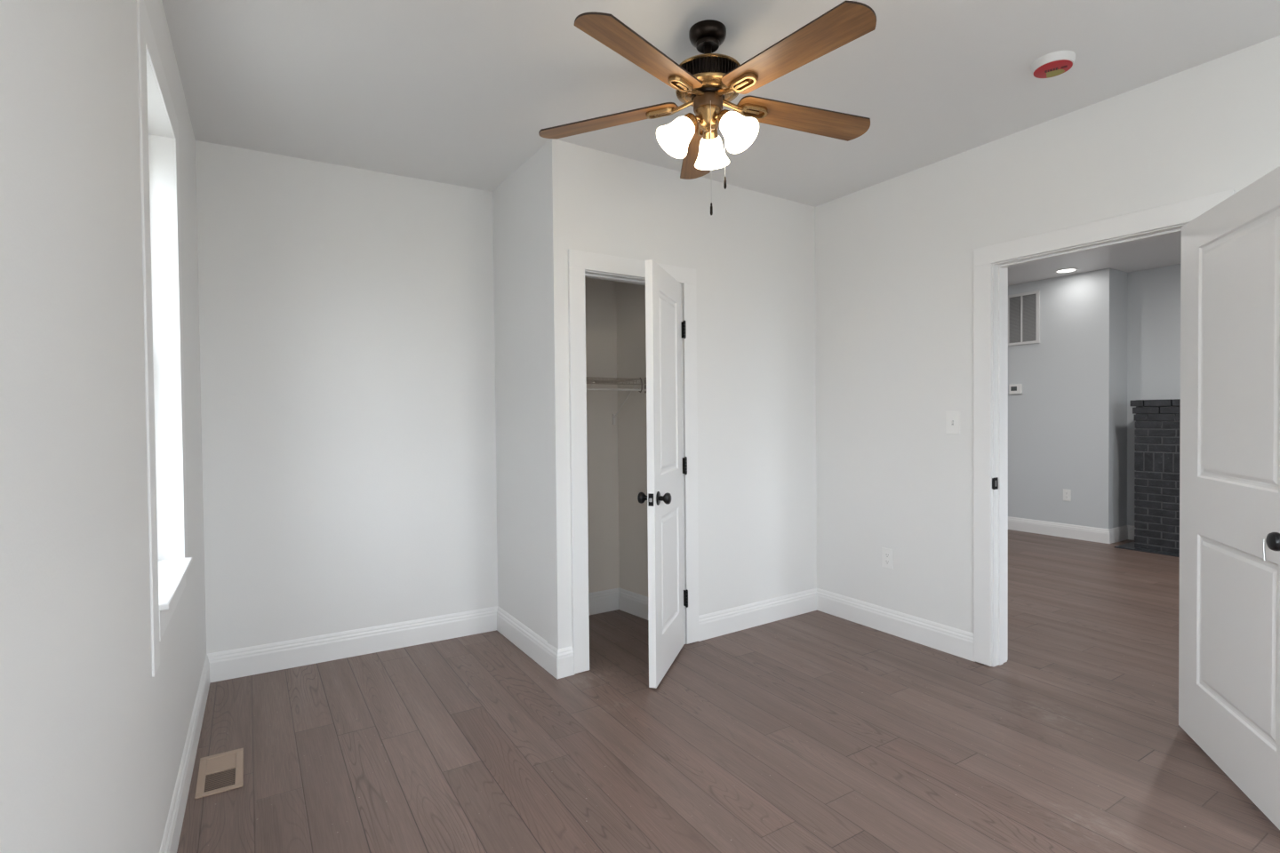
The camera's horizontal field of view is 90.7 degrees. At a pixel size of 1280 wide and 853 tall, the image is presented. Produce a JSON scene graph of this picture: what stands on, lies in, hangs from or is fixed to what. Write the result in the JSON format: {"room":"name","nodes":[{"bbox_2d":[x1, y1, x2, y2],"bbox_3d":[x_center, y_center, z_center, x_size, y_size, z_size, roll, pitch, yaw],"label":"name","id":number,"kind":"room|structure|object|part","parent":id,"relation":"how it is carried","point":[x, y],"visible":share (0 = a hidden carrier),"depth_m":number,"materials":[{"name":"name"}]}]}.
{"room":"empty bedroom","nodes":[
{"label":"empty bedroom","id":0,"kind":"room"},
{"bbox_2d":[0,0,206,852],"bbox_3d":[-0.952,-0.059,0.904,0.200,2.665,5.200,-1,1,-31],"label":"wall","id":1,"kind":"structure","parent":0,"point":[92,743],"depth_m":1.07,"materials":[{"name":"white paint"}]},
{"bbox_2d":[136,0,192,677],"bbox_3d":[-1.538,-0.241,1.930,0.214,1.755,0.870,-1,1,-32],"label":"window","id":2,"kind":"structure","parent":1,"relation":"in","point":[167,578],"depth_m":1.67,"materials":[{"name":"white paint"}]},
{"bbox_3d":[-1.275,-0.188,1.641,0.006,1.655,0.100,-1,1,-31],"label":"casing","id":3,"kind":"part","parent":2,"relation":"part of","materials":[{"name":"white paint"}]},
{"bbox_3d":[-1.481,-1.069,1.956,0.006,0.100,0.870,-1,1,-31],"label":"head casing","id":4,"kind":"part","parent":2,"relation":"part of","materials":[{"name":"white paint"}]},
{"bbox_3d":[-1.501,0.485,1.965,0.128,0.018,0.675,-1,1,-31],"label":"sill","id":5,"kind":"part","parent":2,"relation":"part of","materials":[{"name":"white paint"}]},
{"bbox_3d":[-1.671,-0.266,2.300,0.006,1.515,0.100,-1,1,-31],"label":"casing","id":6,"kind":"part","parent":2,"relation":"part of","materials":[{"name":"white paint"}]},
{"bbox_2d":[159,654,210,852],"bbox_3d":[-0.822,1.202,0.937,0.014,0.140,5.000,-1,1,-31],"label":"baseboard","id":7,"kind":"structure","parent":1,"relation":"attached to","point":[172,835],"depth_m":2.14,"materials":[{"name":"white paint"}]},
{"bbox_2d":[195,140,497,654],"bbox_3d":[-1.482,-0.098,3.500,1.554,2.665,0.120,-1,1,-30],"label":"wall","id":8,"kind":"structure","parent":0,"point":[347,314],"depth_m":3.37,"materials":[{"name":"white paint"}]},
{"bbox_2d":[207,606,497,682],"bbox_3d":[-1.480,1.166,3.439,1.454,0.140,0.014,-1,1,-30],"label":"baseboard","id":9,"kind":"structure","parent":8,"relation":"attached to","point":[227,665],"depth_m":3.38,"materials":[{"name":"white paint"}]},
{"bbox_2d":[492,148,547,641],"bbox_3d":[-0.625,-0.106,3.511,0.117,2.665,0.730,-1,1,-32],"label":"wall","id":10,"kind":"structure","parent":0,"point":[517,201],"depth_m":3.44,"materials":[{"name":"white paint"}]},
{"bbox_2d":[496,606,558,679],"bbox_3d":[-0.630,1.157,3.443,0.014,0.140,0.861,-1,1,-32],"label":"baseboard","id":11,"kind":"structure","parent":10,"relation":"attached to","point":[538,649],"depth_m":3.38,"materials":[{"name":"white paint"}]},
{"bbox_2d":[584,277,619,592],"bbox_3d":[-0.410,-0.117,4.038,0.850,2.665,0.050,-1,1,-32],"label":"wall","id":12,"kind":"structure","parent":0,"point":[601,302],"depth_m":4.11,"materials":[{"name":"white paint"}]},
{"bbox_2d":[588,587,619,615],"bbox_3d":[-0.437,1.146,3.998,0.718,0.140,0.014,-1,1,-32],"label":"baseboard","id":13,"kind":"structure","parent":12,"relation":"attached to","point":[605,601],"depth_m":4.12,"materials":[{"name":"white paint"}]},
{"bbox_2d":[586,376,646,424],"bbox_3d":[-0.332,-0.151,3.850,0.735,0.293,0.352,-1,1,-32],"label":"wire shelf","id":14,"kind":"object","parent":12,"relation":"attached to","point":[604,380],"visible":0.61,"depth_m":3.85,"materials":[{"name":"beige metal"}]},
{"bbox_3d":[-0.254,-0.219,3.721,0.735,0.013,0.013,-1,1,-32],"label":"hanging rod","id":15,"kind":"part","parent":14,"relation":"part of","materials":[{"name":"white metal"}]},
{"bbox_3d":[-0.257,-0.270,3.722,0.733,0.040,0.008,-1,1,-32],"label":"rail","id":16,"kind":"part","parent":14,"relation":"part of","materials":[{"name":"silver metal"}]},
{"bbox_2d":[616,281,647,597],"bbox_3d":[0.107,-0.120,3.917,0.060,2.665,0.720,-1,1,-40],"label":"wall","id":17,"kind":"structure","parent":0,"point":[630,298],"depth_m":4.06,"materials":[{"name":"white paint"}]},
{"bbox_2d":[618,588,647,620],"bbox_3d":[0.072,1.142,3.937,0.014,0.140,0.660,-1,1,-40],"label":"baseboard","id":18,"kind":"structure","parent":17,"relation":"attached to","point":[636,604],"depth_m":4.06,"materials":[{"name":"white paint"}]},
{"bbox_2d":[541,138,816,649],"bbox_3d":[0.343,-0.113,3.654,1.900,2.675,0.120,-1,1,-34],"label":"wall","id":19,"kind":"structure","parent":0,"point":[753,259],"depth_m":3.68,"materials":[{"name":"white paint"}]},
{"bbox_2d":[557,646,574,679],"bbox_3d":[-0.368,1.161,3.108,0.096,0.140,0.014,-1,1,-34],"label":"baseboard","id":20,"kind":"structure","parent":19,"relation":"attached to","point":[564,655],"depth_m":3.10,"materials":[{"name":"white paint"}]},
{"bbox_2d":[568,249,698,674],"bbox_3d":[-0.049,0.173,3.393,0.796,2.098,0.154,-1,1,-34],"label":"door frame","id":21,"kind":"structure","parent":19,"relation":"attached to","point":[581,265],"depth_m":3.16,"materials":[{"name":"white paint"}]},
{"bbox_3d":[-0.304,0.222,3.139,0.088,2.006,0.018,-1,1,-34],"label":"casing","id":22,"kind":"part","parent":21,"relation":"part of","materials":[{"name":"white paint"}]},
{"bbox_3d":[-0.020,-0.831,3.319,0.796,0.088,0.018,-1,1,-34],"label":"head casing","id":23,"kind":"part","parent":21,"relation":"part of","materials":[{"name":"white paint"}]},
{"bbox_3d":[0.283,0.210,3.534,0.088,2.006,0.018,-1,1,-34],"label":"casing","id":24,"kind":"part","parent":21,"relation":"part of","materials":[{"name":"white paint"}]},
{"bbox_2d":[637,259,687,688],"bbox_3d":[0.164,0.219,3.205,0.161,1.985,0.627,0,1,23],"label":"door","id":25,"kind":"structure","parent":19,"relation":"in","point":[665,331],"depth_m":3.10,"materials":[{"name":"white paint"}]},
{"bbox_3d":[0.051,0.340,2.925,0.025,0.058,0.002,0,1,17],"label":"latch plate","id":26,"kind":"part","parent":25,"relation":"part of","materials":[{"name":"black metal"}]},
{"bbox_2d":[698,588,816,641],"bbox_3d":[0.746,1.137,3.858,1.006,0.140,0.014,-1,1,-34],"label":"baseboard","id":27,"kind":"structure","parent":19,"relation":"attached to","point":[716,624],"depth_m":3.82,"materials":[{"name":"white paint"}]},
{"bbox_2d":[161,0,1279,285],"bbox_3d":[2.096,-1.500,3.494,8.300,0.150,6.650,-1,1,-32],"label":"ceiling","id":28,"kind":"structure","parent":0,"point":[458,92],"depth_m":2.51,"materials":[{"name":"white paint"}]},
{"bbox_2d":[538,0,876,215],"bbox_3d":[0.273,-1.056,2.186,1.248,0.659,1.215,-1,1,-32],"label":"ceiling fan","id":29,"kind":"object","parent":28,"relation":"hanging from","point":[708,82],"visible":1,"depth_m":2.14,"materials":[{"name":"brown wood"}]},
{"bbox_3d":[-0.124,-1.129,2.339,0.542,0.006,0.135,-3,11,19],"label":"blade","id":30,"kind":"part","parent":29,"relation":"part of","materials":[{"name":"brown wood"}]},
{"bbox_3d":[0.011,-1.123,1.910,0.135,0.006,0.542,13,11,35],"label":"blade","id":31,"kind":"part","parent":29,"relation":"part of","materials":[{"name":"brown wood"}]},
{"bbox_3d":[0.122,-1.001,2.181,0.134,0.133,0.130,-1,1,-32],"label":"lamp shade","id":32,"kind":"part","parent":29,"relation":"part of","materials":[{"name":"white glass"}]},
{"bbox_3d":[0.138,-1.017,2.185,0.069,0.074,0.051,-1,1,-32],"label":"light bulb","id":33,"kind":"part","parent":29,"relation":"part of","materials":[{"name":"white glass"}]},
{"bbox_3d":[0.243,-1.137,2.599,0.135,0.006,0.542,-11,-2,0],"label":"blade","id":34,"kind":"part","parent":29,"relation":"part of","materials":[{"name":"brown wood"}]},
{"bbox_3d":[0.243,-0.940,2.169,0.002,0.358,0.009,-1,1,-2],"label":"pull chain","id":35,"kind":"part","parent":29,"relation":"part of","materials":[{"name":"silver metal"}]},
{"bbox_3d":[0.267,-1.005,2.347,0.129,0.133,0.130,-1,1,-32],"label":"lamp shade","id":36,"kind":"part","parent":29,"relation":"part of","materials":[{"name":"white glass"}]},
{"bbox_3d":[0.294,-0.995,2.215,0.009,0.250,0.002,0,1,5],"label":"pull chain","id":37,"kind":"part","parent":29,"relation":"part of","materials":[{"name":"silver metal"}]},
{"bbox_3d":[0.322,-1.019,2.148,0.051,0.074,0.069,-1,1,-32],"label":"light bulb","id":38,"kind":"part","parent":29,"relation":"part of","materials":[{"name":"white glass"}]},
{"bbox_3d":[0.336,-1.002,2.138,0.129,0.133,0.134,-1,1,-32],"label":"lamp shade","id":39,"kind":"part","parent":29,"relation":"part of","materials":[{"name":"white glass"}]},
{"bbox_3d":[0.461,-1.127,1.905,0.135,0.006,0.542,12,-4,-35],"label":"blade","id":40,"kind":"part","parent":29,"relation":"part of","materials":[{"name":"brown wood"}]},
{"bbox_3d":[0.604,-1.136,2.331,0.542,0.006,0.135,2,-10,-17],"label":"blade","id":41,"kind":"part","parent":29,"relation":"part of","materials":[{"name":"brown wood"}]},
{"bbox_2d":[1031,50,1075,78],"bbox_3d":[1.584,-1.385,2.424,0.144,0.034,0.144,-1,1,-32],"label":"smoke detector","id":42,"kind":"object","parent":28,"relation":"attached to","point":[1056,63],"visible":1,"depth_m":2.39,"materials":[{"name":"white plastic"}]},
{"bbox_3d":[1.609,-1.369,2.445,0.061,0.001,0.050,0,1,35],"label":"yellow panel","id":43,"kind":"part","parent":42,"relation":"part of","materials":[{"name":"yellow plastic"}]},
{"bbox_2d":[1054,268,1078,272],"bbox_3d":[4.145,-1.517,6.146,0.196,0.007,0.196,-1,1,-32],"label":"recessed light","id":44,"kind":"object","parent":28,"relation":"in","point":[1064,270],"visible":1,"depth_m":6.13,"materials":[{"name":"white plastic"}]},
{"bbox_2d":[176,529,1279,852],"bbox_3d":[2.122,1.259,3.542,8.300,0.120,6.650,-1,1,-32],"label":"floor","id":45,"kind":"structure","parent":0,"point":[815,732],"depth_m":2.46,"materials":[{"name":"brown wood"}]},
{"bbox_2d":[194,748,243,799],"bbox_3d":[-1.520,1.253,2.291,0.138,0.006,0.296,-1,1,-32],"label":"floor vent","id":46,"kind":"object","parent":45,"relation":"in","point":[227,767],"visible":1,"depth_m":2.28,"materials":[{"name":"beige metal"}]},
{"bbox_3d":[-1.558,1.253,2.352,0.090,0.004,0.108,-1,1,-32],"label":"damper plate","id":47,"kind":"part","parent":46,"relation":"part of","materials":[{"name":"beige metal"}]},
{"bbox_2d":[1114,399,1180,557],"bbox_3d":[5.122,0.449,5.352,0.563,1.380,1.672,-1,1,-32],"label":"fireplace","id":48,"kind":"object","parent":45,"relation":"on","point":[1157,424],"visible":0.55,"depth_m":5.69,"materials":[{"name":"black brick"}]},
{"bbox_2d":[815,35,1279,633],"bbox_3d":[1.763,-0.135,3.270,0.125,2.705,6.600,-1,1,-32],"label":"wall","id":49,"kind":"structure","parent":0,"point":[894,256],"depth_m":3.39,"materials":[{"name":"white paint"}]},
{"bbox_2d":[881,547,893,569],"bbox_3d":[1.442,0.769,3.681,0.008,0.118,0.074,-1,1,-32],"label":"wall outlet","id":50,"kind":"object","parent":49,"relation":"attached to","point":[887,555],"visible":1,"depth_m":3.68,"materials":[{"name":"white plastic"}]},
{"bbox_2d":[816,588,975,662],"bbox_3d":[1.438,1.133,3.693,0.014,0.140,1.060,-1,1,-32],"label":"baseboard","id":51,"kind":"structure","parent":49,"relation":"attached to","point":[956,642],"depth_m":3.61,"materials":[{"name":"white paint"}]},
{"bbox_2d":[945,411,959,434],"bbox_3d":[1.645,-0.020,3.327,0.018,0.122,0.078,-1,1,-32],"label":"light switch","id":52,"kind":"object","parent":49,"relation":"attached to","point":[952,418],"visible":1,"depth_m":3.33,"materials":[{"name":"white plastic"}]},
{"bbox_2d":[973,189,1234,667],"bbox_3d":[2.035,0.158,2.849,0.168,2.108,0.995,-1,1,-32],"label":"door frame","id":53,"kind":"structure","parent":49,"relation":"attached to","point":[991,263],"depth_m":3.17,"materials":[{"name":"white paint"}]},
{"bbox_3d":[1.734,0.197,3.194,0.019,2.016,0.088,-1,1,-32],"label":"casing","id":54,"kind":"part","parent":53,"relation":"part of","materials":[{"name":"white paint"}]},
{"bbox_3d":[1.780,0.286,3.167,0.044,0.060,0.006,-1,1,-32],"label":"strike plate","id":55,"kind":"part","parent":53,"relation":"part of","materials":[{"name":"black metal"}]},
{"bbox_3d":[2.096,0.155,2.887,0.016,2.104,0.994,-1,1,-32],"label":"casing","id":56,"kind":"part","parent":53,"relation":"part of","materials":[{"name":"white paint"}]},
{"bbox_3d":[1.966,-0.851,2.793,0.018,0.088,0.994,-1,1,-32],"label":"head casing","id":57,"kind":"part","parent":53,"relation":"part of","materials":[{"name":"white paint"}]},
{"bbox_2d":[1178,166,1279,830],"bbox_3d":[2.002,0.211,2.145,0.161,1.986,0.814,0,1,17],"label":"door","id":58,"kind":"structure","parent":49,"relation":"in","point":[1229,620],"depth_m":2.14,"materials":[{"name":"white paint"}]},
{"bbox_2d":[1260,537,1265,560],"bbox_3d":[1.941,0.382,1.968,0.006,0.068,0.029,0,1,30],"label":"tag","id":59,"kind":"object","parent":58,"relation":"hanging from","point":[1262,540],"visible":1,"depth_m":1.96,"materials":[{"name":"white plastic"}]},
{"bbox_2d":[1008,516,1109,543],"bbox_3d":[3.928,1.052,7.059,0.014,0.140,2.279,-1,1,-32],"label":"baseboard","id":60,"kind":"structure","parent":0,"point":[1100,535],"depth_m":6.46,"materials":[{"name":"white paint"}]},
{"bbox_2d":[1008,268,1113,528],"bbox_3d":[3.934,-0.217,7.116,0.100,2.675,2.365,-1,1,-32],"label":"wall","id":61,"kind":"structure","parent":0,"point":[1060,426],"depth_m":6.40,"materials":[{"name":"white paint"}]},
{"bbox_2d":[1008,384,1022,394],"bbox_3d":[4.048,-0.402,6.807,0.027,0.106,0.126,-1,1,-32],"label":"thermostat","id":62,"kind":"object","parent":61,"relation":"attached to","point":[1016,388],"visible":1,"depth_m":6.79,"materials":[{"name":"white plastic"}]},
{"bbox_2d":[1008,290,1039,345],"bbox_3d":[4.041,-1.149,6.803,0.016,0.548,0.492,-1,1,-32],"label":"air vent","id":63,"kind":"object","parent":61,"relation":"in","point":[1023,308],"visible":0.67,"depth_m":6.73,"materials":[{"name":"white metal"}]},
{"bbox_2d":[1063,488,1071,501],"bbox_3d":[4.329,0.697,6.409,0.007,0.118,0.074,-1,1,-32],"label":"wall outlet","id":64,"kind":"object","parent":61,"relation":"attached to","point":[1067,493],"visible":1,"depth_m":6.40,"materials":[{"name":"white plastic"}]},
{"bbox_2d":[1112,269,1127,527],"bbox_3d":[4.707,-0.210,6.251,0.299,2.675,0.080,-1,1,-32],"label":"wall","id":65,"kind":"structure","parent":0,"point":[1120,277],"depth_m":6.21,"materials":[{"name":"white paint"}]},
{"bbox_2d":[1108,525,1127,543],"bbox_3d":[4.696,1.059,6.203,0.414,0.140,0.014,-1,1,-32],"label":"baseboard","id":66,"kind":"structure","parent":65,"relation":"attached to","point":[1117,534],"depth_m":6.19,"materials":[{"name":"white paint"}]},
{"bbox_2d":[1127,264,1181,526],"bbox_3d":[5.959,-0.194,4.616,0.100,2.675,4.250,-1,1,-32],"label":"wall","id":67,"kind":"structure","parent":0,"point":[1154,294],"depth_m":6.12,"materials":[{"name":"white paint"}]},
{"bbox_2d":[1127,525,1135,540],"bbox_3d":[4.921,1.057,6.219,0.014,0.140,0.225,-1,1,-32],"label":"baseboard","id":68,"kind":"structure","parent":67,"relation":"attached to","point":[1131,529],"depth_m":6.28,"materials":[{"name":"white paint"}]}
]}

